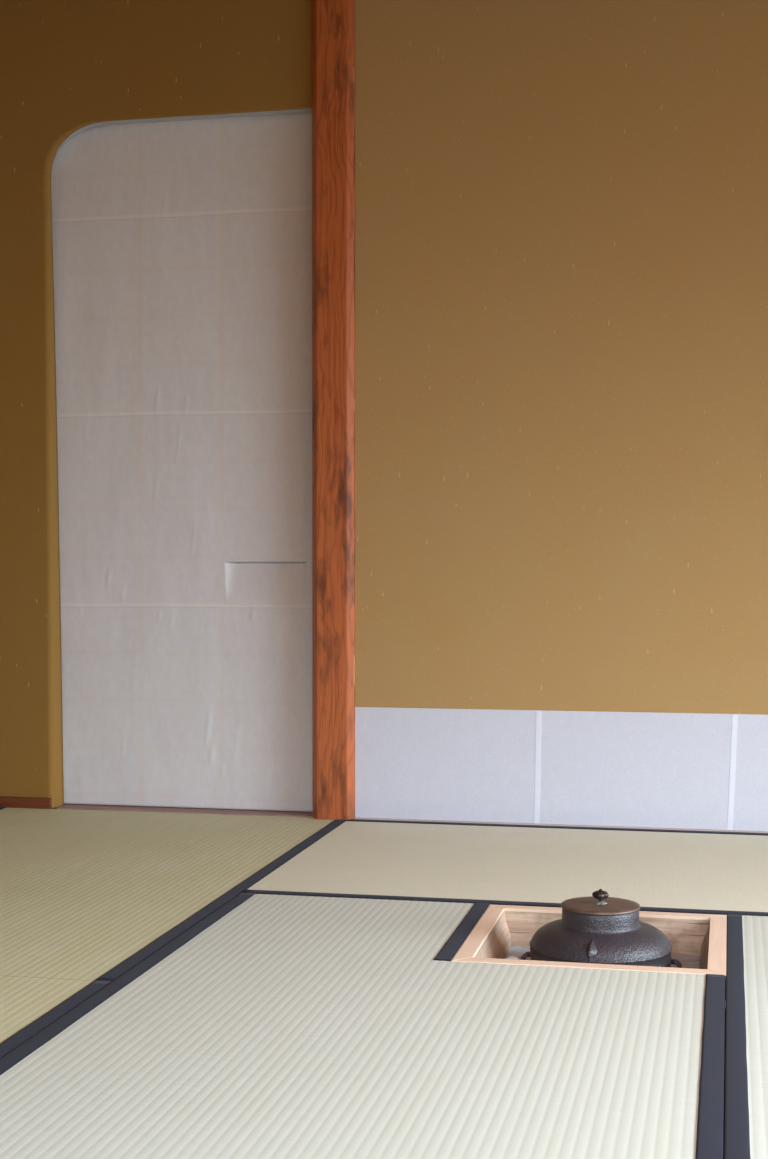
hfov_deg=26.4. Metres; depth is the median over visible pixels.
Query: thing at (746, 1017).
mat
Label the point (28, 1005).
mat
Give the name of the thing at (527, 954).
trivet
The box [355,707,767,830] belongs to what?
dado
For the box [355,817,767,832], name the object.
trim
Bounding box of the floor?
[724,1008,725,1115]
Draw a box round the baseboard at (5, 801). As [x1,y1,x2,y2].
[0,796,51,808]
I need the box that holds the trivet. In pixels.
[521,952,681,967]
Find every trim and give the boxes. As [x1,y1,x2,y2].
[52,109,311,166]
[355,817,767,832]
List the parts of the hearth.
rim rail, rim rail, rim rail, rim rail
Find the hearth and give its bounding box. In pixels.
[452,904,726,999]
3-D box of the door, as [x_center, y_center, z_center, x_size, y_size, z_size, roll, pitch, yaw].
[-0.536,-0.337,4.388,0.857,1.894,0.048,0,1,12]
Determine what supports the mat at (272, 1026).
on the floor
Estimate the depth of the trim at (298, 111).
4.32 m
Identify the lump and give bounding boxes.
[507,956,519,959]
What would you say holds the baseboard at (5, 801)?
attached to the wall
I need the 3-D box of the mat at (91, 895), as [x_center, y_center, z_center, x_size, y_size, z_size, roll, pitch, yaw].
[-0.740,0.654,3.521,0.976,0.054,1.655,0,1,12]
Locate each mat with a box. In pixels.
[0,807,345,981]
[0,892,724,1158]
[0,975,111,1058]
[243,819,767,915]
[724,914,767,1158]
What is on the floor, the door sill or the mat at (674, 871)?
the mat at (674, 871)
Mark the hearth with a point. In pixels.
(501, 927)
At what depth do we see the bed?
3.05 m
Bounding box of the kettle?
[529,889,671,966]
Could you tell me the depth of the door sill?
4.35 m
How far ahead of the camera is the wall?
4.13 m
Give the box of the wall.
[0,0,767,830]
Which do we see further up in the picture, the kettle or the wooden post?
the wooden post
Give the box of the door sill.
[57,804,312,817]
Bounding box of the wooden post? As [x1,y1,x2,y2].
[312,0,354,819]
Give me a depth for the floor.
2.23 m
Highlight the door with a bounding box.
[51,113,312,811]
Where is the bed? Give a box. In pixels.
[504,946,699,968]
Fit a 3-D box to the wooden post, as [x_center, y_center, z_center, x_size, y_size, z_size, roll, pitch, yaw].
[-0.126,-0.592,4.240,0.113,2.420,0.090,0,1,12]

